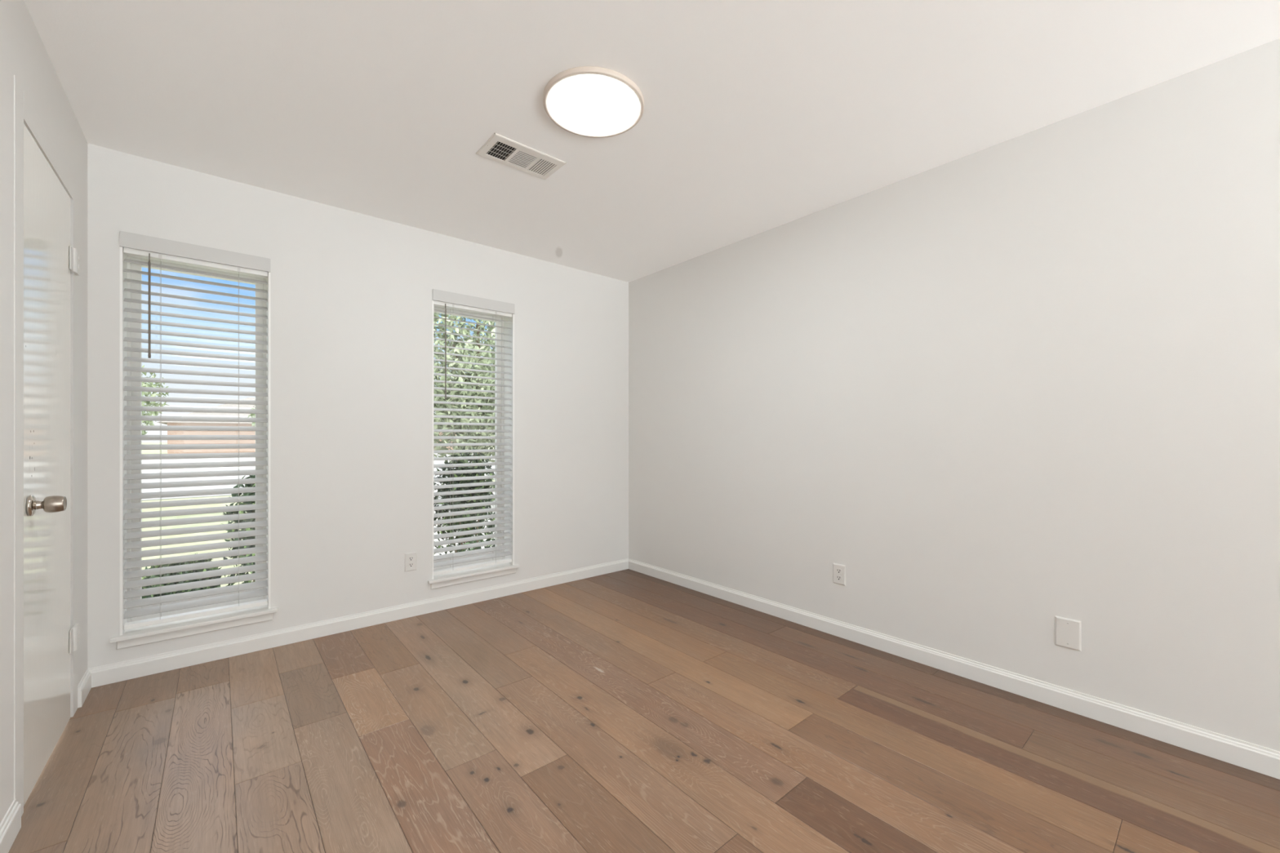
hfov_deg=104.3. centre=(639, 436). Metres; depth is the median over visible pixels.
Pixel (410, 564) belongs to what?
receptacle
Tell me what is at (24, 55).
wall
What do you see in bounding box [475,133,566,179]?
ceiling vent
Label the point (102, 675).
baseboard
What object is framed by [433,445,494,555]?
shrub
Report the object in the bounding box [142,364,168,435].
tree
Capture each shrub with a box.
[142,553,222,599]
[220,475,255,586]
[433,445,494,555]
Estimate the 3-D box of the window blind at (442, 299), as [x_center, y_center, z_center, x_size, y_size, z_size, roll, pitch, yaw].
[-1.136,-0.022,3.405,0.567,1.849,0.072,0,0,-40]
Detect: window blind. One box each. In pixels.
[120,231,270,630]
[432,288,515,575]
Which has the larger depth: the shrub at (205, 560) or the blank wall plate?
the shrub at (205, 560)
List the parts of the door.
knob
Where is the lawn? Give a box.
[142,440,494,586]
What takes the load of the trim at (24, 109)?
attached to the wall at (24, 55)
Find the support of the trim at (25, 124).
attached to the wall at (24, 55)
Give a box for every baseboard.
[0,668,91,852]
[88,558,628,688]
[628,558,1279,779]
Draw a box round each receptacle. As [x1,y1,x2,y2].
[408,556,413,561]
[408,562,413,567]
[835,568,841,573]
[835,575,841,580]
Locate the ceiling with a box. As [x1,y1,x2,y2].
[23,0,1279,282]
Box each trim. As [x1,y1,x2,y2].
[13,75,77,816]
[23,120,71,196]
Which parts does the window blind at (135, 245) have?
ladder cord, rail, ladder cord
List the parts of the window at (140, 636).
sill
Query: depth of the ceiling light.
1.94 m
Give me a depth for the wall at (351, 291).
2.92 m
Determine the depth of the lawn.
7.85 m
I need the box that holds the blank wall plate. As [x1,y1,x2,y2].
[1055,616,1081,651]
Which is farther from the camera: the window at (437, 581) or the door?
the window at (437, 581)
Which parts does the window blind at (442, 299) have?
rail, ladder cord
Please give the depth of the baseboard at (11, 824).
1.40 m
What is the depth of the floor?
1.75 m
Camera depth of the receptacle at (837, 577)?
2.81 m
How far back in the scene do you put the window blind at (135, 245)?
2.48 m
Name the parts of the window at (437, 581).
sill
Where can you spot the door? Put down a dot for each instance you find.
(49, 256)
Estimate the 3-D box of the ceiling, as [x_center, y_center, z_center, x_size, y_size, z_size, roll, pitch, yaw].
[1.204,-1.391,0.304,3.524,0.150,8.108,0,0,-40]
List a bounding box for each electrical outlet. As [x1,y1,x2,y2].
[404,551,417,571]
[832,563,845,586]
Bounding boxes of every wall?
[0,0,87,823]
[87,142,628,668]
[628,38,1279,751]
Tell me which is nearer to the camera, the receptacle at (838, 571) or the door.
the door
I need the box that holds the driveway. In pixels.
[142,452,494,555]
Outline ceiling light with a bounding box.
[542,66,644,137]
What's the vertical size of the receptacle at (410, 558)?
0.027 m
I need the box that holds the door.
[23,123,79,805]
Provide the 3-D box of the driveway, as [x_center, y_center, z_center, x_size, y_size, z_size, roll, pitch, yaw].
[-10.096,1.415,24.281,28.000,0.029,38.900,0,0,-40]
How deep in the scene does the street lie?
15.32 m
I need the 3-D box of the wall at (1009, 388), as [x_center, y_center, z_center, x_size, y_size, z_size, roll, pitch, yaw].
[2.536,-0.063,1.303,0.200,2.506,7.908,0,0,-40]
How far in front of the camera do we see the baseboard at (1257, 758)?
2.16 m
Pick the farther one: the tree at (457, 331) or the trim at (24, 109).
the tree at (457, 331)
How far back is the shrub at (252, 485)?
3.40 m
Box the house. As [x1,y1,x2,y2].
[156,397,456,453]
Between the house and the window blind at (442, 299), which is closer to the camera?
the window blind at (442, 299)
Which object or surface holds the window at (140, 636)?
in the wall at (351, 291)
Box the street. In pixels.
[142,461,494,501]
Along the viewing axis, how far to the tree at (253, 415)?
30.64 m
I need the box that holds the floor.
[8,568,1279,852]
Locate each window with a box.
[110,246,277,649]
[427,288,519,589]
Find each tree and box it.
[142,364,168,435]
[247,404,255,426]
[433,312,494,462]
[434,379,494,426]
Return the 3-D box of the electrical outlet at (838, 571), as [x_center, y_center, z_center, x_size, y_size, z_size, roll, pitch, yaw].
[1.123,0.779,2.808,0.009,0.112,0.074,0,0,-40]
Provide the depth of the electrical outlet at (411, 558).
3.11 m
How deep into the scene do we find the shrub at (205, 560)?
3.13 m

